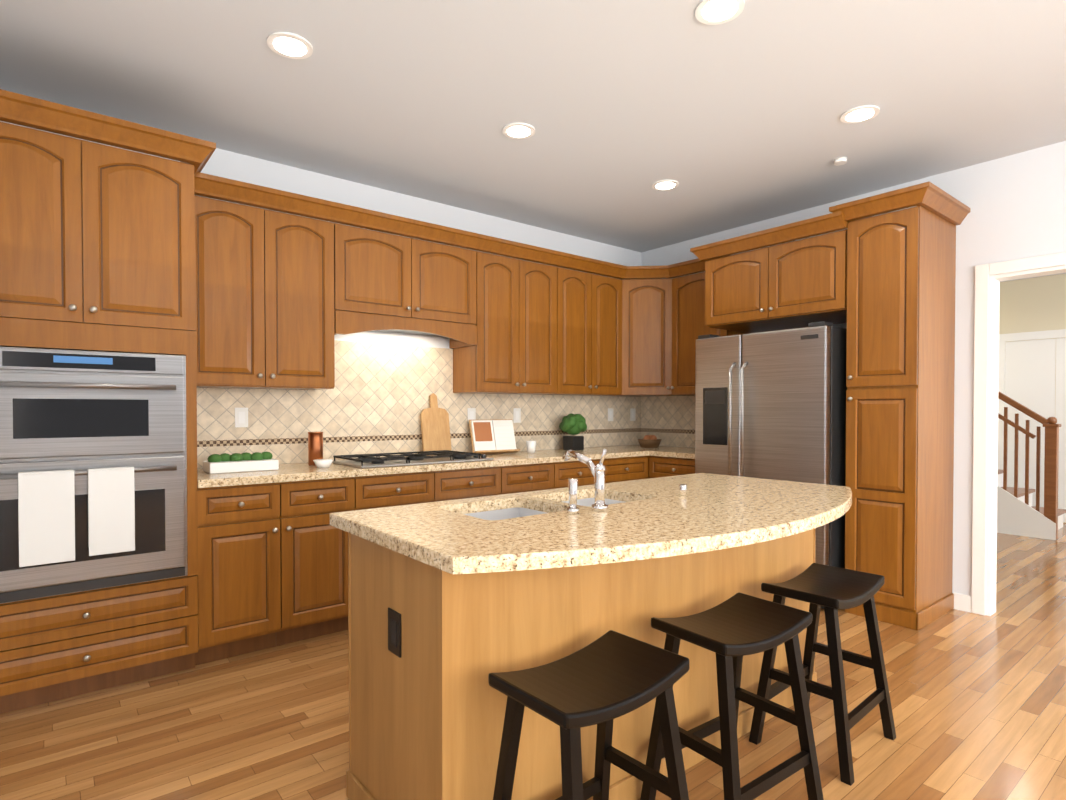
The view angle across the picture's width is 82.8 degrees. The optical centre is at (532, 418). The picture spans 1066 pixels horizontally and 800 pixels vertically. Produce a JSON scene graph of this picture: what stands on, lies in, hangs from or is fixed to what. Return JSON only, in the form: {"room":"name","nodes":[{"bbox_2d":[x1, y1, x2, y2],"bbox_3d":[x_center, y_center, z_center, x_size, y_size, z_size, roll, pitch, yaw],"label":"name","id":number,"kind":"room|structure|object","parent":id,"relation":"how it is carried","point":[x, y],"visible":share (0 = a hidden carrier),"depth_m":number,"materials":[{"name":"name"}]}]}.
{"room":"kitchen","nodes":[
{"label":"kitchen","id":0,"kind":"room"},
{"bbox_2d":[1,121,640,463],"bbox_3d":[-0.906,-0.187,4.277,5.120,2.740,0.120,-1,1,-39],"label":"wall","id":1,"kind":"structure","parent":0,"point":[243,168],"depth_m":4.15,"materials":[{"name":"white paint"}]},
{"bbox_2d":[195,195,338,389],"bbox_3d":[-1.574,-0.665,3.440,0.778,0.980,0.327,-1,1,-39],"label":"upper cabinet","id":2,"kind":"object","parent":1,"relation":"attached to","point":[282,299],"depth_m":3.31,"materials":[{"name":"brown wood"}]},
{"bbox_2d":[335,223,478,330],"bbox_3d":[-0.879,-0.903,3.994,0.998,0.520,0.332,-1,1,-39],"label":"upper cabinet","id":3,"kind":"object","parent":1,"relation":"attached to","point":[382,279],"depth_m":3.84,"materials":[{"name":"brown wood"}]},
{"bbox_2d":[197,340,640,467],"bbox_3d":[-0.471,-0.125,4.543,3.866,0.776,0.010,-1,1,-39],"label":"backsplash","id":4,"kind":"structure","parent":1,"relation":"attached to","point":[375,400],"depth_m":4.08,"materials":[{"name":"tile"}]},
{"bbox_2d":[235,408,247,427],"bbox_3d":[-1.706,-0.006,3.535,0.072,0.116,0.006,-1,1,-39],"label":"electrical outlet plate","id":5,"kind":"object","parent":4,"relation":"attached to","point":[241,417],"depth_m":3.53,"materials":[{"name":"white plastic"}]},
{"bbox_2d":[467,408,475,423],"bbox_3d":[-0.461,-0.021,4.541,0.072,0.116,0.006,-1,1,-39],"label":"electrical outlet plate","id":6,"kind":"object","parent":4,"relation":"attached to","point":[471,412],"depth_m":4.54,"materials":[{"name":"white plastic"}]},
{"bbox_2d":[513,408,520,422],"bbox_3d":[-0.127,-0.024,4.811,0.072,0.116,0.006,-1,1,-39],"label":"electrical outlet plate","id":7,"kind":"object","parent":4,"relation":"attached to","point":[516,411],"depth_m":4.81,"materials":[{"name":"white plastic"}]},
{"bbox_2d":[608,408,612,420],"bbox_3d":[0.705,-0.034,5.484,0.072,0.116,0.006,-1,1,-39],"label":"electrical outlet plate","id":8,"kind":"object","parent":4,"relation":"attached to","point":[610,410],"depth_m":5.48,"materials":[{"name":"white plastic"}]},
{"bbox_2d":[630,408,635,420],"bbox_3d":[0.939,-0.037,5.672,0.072,0.116,0.006,-1,1,-39],"label":"electrical outlet plate","id":9,"kind":"object","parent":4,"relation":"attached to","point":[632,410],"depth_m":5.67,"materials":[{"name":"white plastic"}]},
{"bbox_2d":[0,89,970,278],"bbox_3d":[0.021,-1.218,3.241,4.717,0.128,2.627,-1,1,-39],"label":"crown molding","id":10,"kind":"structure","parent":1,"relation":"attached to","point":[37,113],"depth_m":3.47,"materials":[{"name":"brown wood"}]},
{"bbox_2d":[451,252,558,394],"bbox_3d":[-0.203,-0.681,4.547,0.739,0.980,0.327,-1,1,-39],"label":"upper cabinet","id":11,"kind":"object","parent":1,"relation":"attached to","point":[514,347],"depth_m":4.39,"materials":[{"name":"brown wood"}]},
{"bbox_2d":[559,267,622,395],"bbox_3d":[0.371,-0.687,5.011,0.738,0.980,0.327,-1,1,-39],"label":"upper cabinet","id":12,"kind":"object","parent":1,"relation":"attached to","point":[590,305],"depth_m":4.88,"materials":[{"name":"brown wood"}]},
{"bbox_2d":[623,278,671,394],"bbox_3d":[0.959,-0.687,5.092,0.300,0.960,0.300,-1,1,-39],"label":"upper cabinet","id":13,"kind":"object","parent":1,"relation":"attached to","point":[647,303],"depth_m":5.09,"materials":[{"name":"brown wood"}]},
{"bbox_2d":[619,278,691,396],"bbox_3d":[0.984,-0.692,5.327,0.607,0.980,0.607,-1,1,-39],"label":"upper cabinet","id":14,"kind":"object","parent":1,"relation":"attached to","point":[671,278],"depth_m":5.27,"materials":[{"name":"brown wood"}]},
{"bbox_2d":[0,523,1065,799],"bbox_3d":[3.011,1.242,3.014,9.600,0.080,9.200,-1,1,-39],"label":"floor","id":15,"kind":"structure","parent":0,"point":[978,705],"depth_m":2.38,"materials":[{"name":"brown wood"}]},
{"bbox_2d":[0,121,197,713],"bbox_3d":[-2.095,0.009,2.799,0.848,2.390,0.681,-1,1,-39],"label":"tall cabinet","id":16,"kind":"object","parent":15,"relation":"on","point":[97,246],"visible":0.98,"depth_m":2.60,"materials":[{"name":"brown wood"}]},
{"bbox_2d":[0,347,187,603],"bbox_3d":[-2.063,0.220,2.762,0.760,1.020,0.711,-1,1,-39],"label":"wall oven","id":17,"kind":"object","parent":16,"relation":"in","point":[93,471],"visible":1,"depth_m":2.53,"materials":[{"name":"grey metal"}]},
{"bbox_2d":[195,477,358,664],"bbox_3d":[-1.482,0.759,3.348,0.780,0.876,0.617,-1,1,-39],"label":"base cabinet","id":18,"kind":"object","parent":15,"relation":"on","point":[272,564],"depth_m":3.08,"materials":[{"name":"brown wood"}]},
{"bbox_2d":[359,466,502,509],"bbox_3d":[-0.789,0.751,3.907,1.000,0.876,0.617,-1,1,-39],"label":"base cabinet","id":19,"kind":"object","parent":15,"relation":"on","point":[389,490],"depth_m":3.64,"materials":[{"name":"brown wood"}]},
{"bbox_2d":[503,459,599,493],"bbox_3d":[-0.043,0.742,4.511,0.920,0.876,0.617,-1,1,-39],"label":"base cabinet","id":20,"kind":"object","parent":15,"relation":"on","point":[541,476],"depth_m":4.21,"materials":[{"name":"brown wood"}]},
{"bbox_2d":[346,449,816,799],"bbox_3d":[0.327,0.652,2.302,1.904,1.119,0.604,-1,1,-39],"label":"kitchen island","id":21,"kind":"object","parent":15,"relation":"on","point":[431,648],"visible":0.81,"depth_m":1.74,"materials":[{"name":"brown wood"}]},
{"bbox_2d":[330,473,851,574],"bbox_3d":[0.437,0.318,2.161,1.980,0.038,1.010,-1,1,-39],"label":"island countertop","id":22,"kind":"structure","parent":21,"relation":"on","point":[652,518],"depth_m":1.78,"materials":[{"name":"stone"}]},
{"bbox_2d":[488,630,689,799],"bbox_3d":[0.147,0.919,1.511,0.454,0.608,0.377,-1,1,-39],"label":"stool","id":23,"kind":"object","parent":15,"relation":"on","point":[602,682],"visible":1,"depth_m":1.49,"materials":[{"name":"black wood"}]},
{"bbox_2d":[603,456,649,482],"bbox_3d":[0.528,0.736,4.972,0.549,0.876,0.617,-1,1,-39],"label":"base cabinet","id":24,"kind":"object","parent":15,"relation":"on","point":[624,468],"depth_m":4.74,"materials":[{"name":"brown wood"}]},
{"bbox_2d":[197,445,676,487],"bbox_3d":[-0.271,0.287,4.301,3.865,0.038,0.645,-1,1,-39],"label":"countertop","id":25,"kind":"structure","parent":24,"relation":"on","point":[288,472],"depth_m":3.52,"materials":[{"name":"stone"}]},
{"bbox_2d":[203,452,278,473],"bbox_3d":[-1.582,0.233,3.274,0.340,0.097,0.180,-1,1,-39],"label":"tray","id":26,"kind":"object","parent":25,"relation":"on","point":[236,462],"visible":1,"depth_m":3.22,"materials":[{"name":"white ceramic"}]},
{"bbox_2d":[308,432,322,465],"bbox_3d":[-1.297,0.178,3.606,0.088,0.197,0.088,-1,1,-39],"label":"canister","id":27,"kind":"object","parent":25,"relation":"on","point":[315,445],"visible":0.92,"depth_m":3.57,"materials":[{"name":"orange metal"}]},
{"bbox_2d":[313,459,332,467],"bbox_3d":[-1.200,0.257,3.454,0.110,0.044,0.110,-1,1,-39],"label":"bowl","id":28,"kind":"object","parent":25,"relation":"on","point":[322,463],"visible":1,"depth_m":3.42,"materials":[{"name":"white ceramic"}]},
{"bbox_2d":[332,450,493,467],"bbox_3d":[-0.758,0.250,3.862,0.910,0.046,0.480,-1,1,-39],"label":"cooktop","id":29,"kind":"object","parent":25,"relation":"in","point":[391,459],"visible":0.98,"depth_m":3.75,"materials":[{"name":"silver metal"}]},
{"bbox_2d":[420,393,451,455],"bbox_3d":[-0.693,0.042,4.288,0.220,0.447,0.088,-1,1,-39],"label":"cutting board","id":30,"kind":"object","parent":25,"relation":"on","point":[435,426],"visible":0.86,"depth_m":4.28,"materials":[{"name":"brown wood"}]},
{"bbox_2d":[469,419,519,453],"bbox_3d":[-0.285,0.135,4.503,0.360,0.253,0.141,0,1,-31],"label":"cookbook","id":31,"kind":"object","parent":25,"relation":"on","point":[495,436],"visible":1,"depth_m":4.50,"materials":[{"name":"white paper"}]},
{"bbox_2d":[526,441,535,452],"bbox_3d":[-0.014,0.217,4.644,0.080,0.090,0.080,-1,1,-39],"label":"cup","id":32,"kind":"object","parent":25,"relation":"on","point":[531,446],"visible":1,"depth_m":4.61,"materials":[{"name":"white ceramic"}]},
{"bbox_2d":[559,413,586,450],"bbox_3d":[0.326,0.107,4.945,0.221,0.300,0.228,-1,1,-39],"label":"potted plant","id":33,"kind":"object","parent":25,"relation":"on","point":[573,424],"visible":1,"depth_m":4.88,"materials":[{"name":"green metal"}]},
{"bbox_2d":[638,435,661,447],"bbox_3d":[1.023,0.197,5.301,0.207,0.111,0.210,-1,1,-39],"label":"bowl","id":34,"kind":"object","parent":25,"relation":"on","point":[649,441],"visible":1,"depth_m":5.24,"materials":[{"name":"brown wood"}]},
{"bbox_2d":[649,456,694,477],"bbox_3d":[1.333,0.737,4.880,0.651,0.875,0.533,-1,1,-39],"label":"base cabinet","id":35,"kind":"object","parent":15,"relation":"on","point":[660,466],"visible":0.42,"depth_m":4.74,"materials":[{"name":"brown wood"}]},
{"bbox_2d":[649,447,694,458],"bbox_3d":[1.345,0.279,4.865,0.642,0.038,0.510,-1,1,-39],"label":"countertop","id":36,"kind":"structure","parent":35,"relation":"on","point":[681,452],"depth_m":4.78,"materials":[{"name":"stone"}]},
{"bbox_2d":[640,592,823,799],"bbox_3d":[0.620,0.914,1.880,0.445,0.608,0.362,-1,1,-36],"label":"stool","id":37,"kind":"object","parent":15,"relation":"on","point":[732,631],"visible":0.98,"depth_m":1.85,"materials":[{"name":"black wood"}]},
{"bbox_2d":[695,321,846,608],"bbox_3d":[1.728,0.284,4.219,0.804,1.760,0.948,-1,1,-39],"label":"fridge","id":38,"kind":"object","parent":15,"relation":"on","point":[770,404],"visible":0.54,"depth_m":3.87,"materials":[{"name":"grey metal"}]},
{"bbox_2d":[749,563,895,785],"bbox_3d":[1.096,0.908,2.278,0.445,0.608,0.362,-1,1,-42],"label":"stool","id":39,"kind":"object","parent":15,"relation":"on","point":[832,590],"visible":0.98,"depth_m":2.24,"materials":[{"name":"black wood"}]},
{"bbox_2d":[845,206,955,629],"bbox_3d":[2.262,-0.004,3.720,0.651,2.390,0.401,-1,1,-39],"label":"tall cabinet","id":40,"kind":"object","parent":15,"relation":"on","point":[900,361],"visible":0.96,"depth_m":3.54,"materials":[{"name":"brown wood"}]},
{"bbox_2d":[997,469,1065,539],"bbox_3d":[4.331,-0.050,7.290,0.910,2.380,3.220,-1,1,-39],"label":"stairs","id":41,"kind":"structure","parent":15,"relation":"on","point":[1019,516],"depth_m":6.02,"materials":[{"name":"white wood"}]},
{"bbox_2d":[998,391,1060,538],"bbox_3d":[3.994,-0.563,7.055,0.120,3.412,3.319,-1,1,-39],"label":"stair railing","id":42,"kind":"object","parent":41,"relation":"attached to","point":[1051,457],"depth_m":5.89,"materials":[{"name":"brown wood"}]},
{"bbox_2d":[0,0,1065,281],"bbox_3d":[3.011,-1.578,2.974,9.600,0.080,9.200,-1,1,-39],"label":"ceiling","id":43,"kind":"structure","parent":0,"point":[620,106],"depth_m":2.84,"materials":[{"name":"white paint"}]},
{"bbox_2d":[267,32,312,58],"bbox_3d":[-0.982,-1.519,2.442,0.174,0.024,0.185,-1,1,-39],"label":"recessed light","id":44,"kind":"object","parent":43,"relation":"in","point":[296,46],"depth_m":2.46,"materials":[{"name":"white"}]},
{"bbox_2d":[502,123,534,138],"bbox_3d":[-0.074,-1.529,3.187,0.183,0.024,0.184,-1,1,-39],"label":"recessed light","id":45,"kind":"object","parent":43,"relation":"in","point":[512,130],"depth_m":3.22,"materials":[{"name":"white"}]},
{"bbox_2d":[652,179,678,189],"bbox_3d":[0.865,-1.540,3.953,0.185,0.024,0.184,-1,1,-39],"label":"recessed light","id":46,"kind":"object","parent":43,"relation":"in","point":[668,184],"depth_m":3.99,"materials":[{"name":"white"}]},
{"bbox_2d":[695,0,744,24],"bbox_3d":[0.683,-1.515,2.220,0.179,0.024,0.169,-1,1,-39],"label":"recessed light","id":47,"kind":"object","parent":43,"relation":"in","point":[710,12],"depth_m":2.25,"materials":[{"name":"white"}]},
{"bbox_2d":[834,157,846,165],"bbox_3d":[1.820,-1.535,3.574,0.126,0.024,0.091,-1,1,-39],"label":"smoke detector","id":48,"kind":"object","parent":43,"relation":"in","point":[838,161],"depth_m":3.58,"materials":[{"name":"white plastic"}]},
{"bbox_2d":[840,105,879,123],"bbox_3d":[1.629,-1.527,3.011,0.188,0.024,0.177,-1,1,-39],"label":"recessed light","id":49,"kind":"object","parent":43,"relation":"in","point":[858,114],"depth_m":3.04,"materials":[{"name":"white"}]},
{"bbox_2d":[641,141,1065,595],"bbox_3d":[3.591,-0.164,2.691,0.120,2.740,8.000,-1,1,-39],"label":"wall","id":50,"kind":"structure","parent":0,"point":[1016,203],"depth_m":3.70,"materials":[{"name":"white paint"}]},
{"bbox_2d":[641,396,694,446],"bbox_3d":[1.394,0.025,5.306,0.011,0.453,1.140,-1,1,-39],"label":"backsplash","id":51,"kind":"structure","parent":50,"relation":"attached to","point":[671,419],"depth_m":5.48,"materials":[{"name":"tile"}]},
{"bbox_2d":[670,272,748,395],"bbox_3d":[1.454,-0.687,4.968,0.327,0.980,0.536,-1,1,-39],"label":"upper cabinet","id":52,"kind":"object","parent":50,"relation":"attached to","point":[686,290],"depth_m":4.95,"materials":[{"name":"brown wood"}]},
{"bbox_2d":[702,229,846,332],"bbox_3d":[1.828,-0.922,4.271,0.617,0.490,1.010,-1,1,-39],"label":"upper cabinet","id":53,"kind":"object","parent":50,"relation":"attached to","point":[801,283],"depth_m":4.05,"materials":[{"name":"brown wood"}]},
{"bbox_2d":[953,593,970,612],"bbox_3d":[6.016,1.151,3.023,4.313,0.100,5.438,-1,1,-39],"label":"baseboard","id":54,"kind":"structure","parent":50,"relation":"attached to","point":[962,602],"depth_m":3.74,"materials":[{"name":"white"}]},
{"bbox_2d":[971,252,1065,615],"bbox_3d":[3.104,0.136,3.298,0.156,2.122,1.134,-1,1,-39],"label":"door frame","id":55,"kind":"structure","parent":50,"relation":"attached to","point":[985,444],"depth_m":3.65,"materials":[{"name":"white wood"}]},
{"bbox_2d":[999,274,1065,522],"bbox_3d":[4.932,-0.191,4.546,4.300,2.740,9.200,-1,1,-39],"label":"wall","id":56,"kind":"structure","parent":0,"point":[1033,304],"depth_m":6.85,"materials":[{"name":"beige paint"}]},
{"bbox_2d":[998,329,1065,521],"bbox_3d":[5.637,0.074,6.682,0.316,2.150,1.250,-1,1,-39],"label":"wainscoting","id":57,"kind":"structure","parent":56,"relation":"attached to","point":[1027,374],"depth_m":6.85,"materials":[{"name":"white"}]}
]}

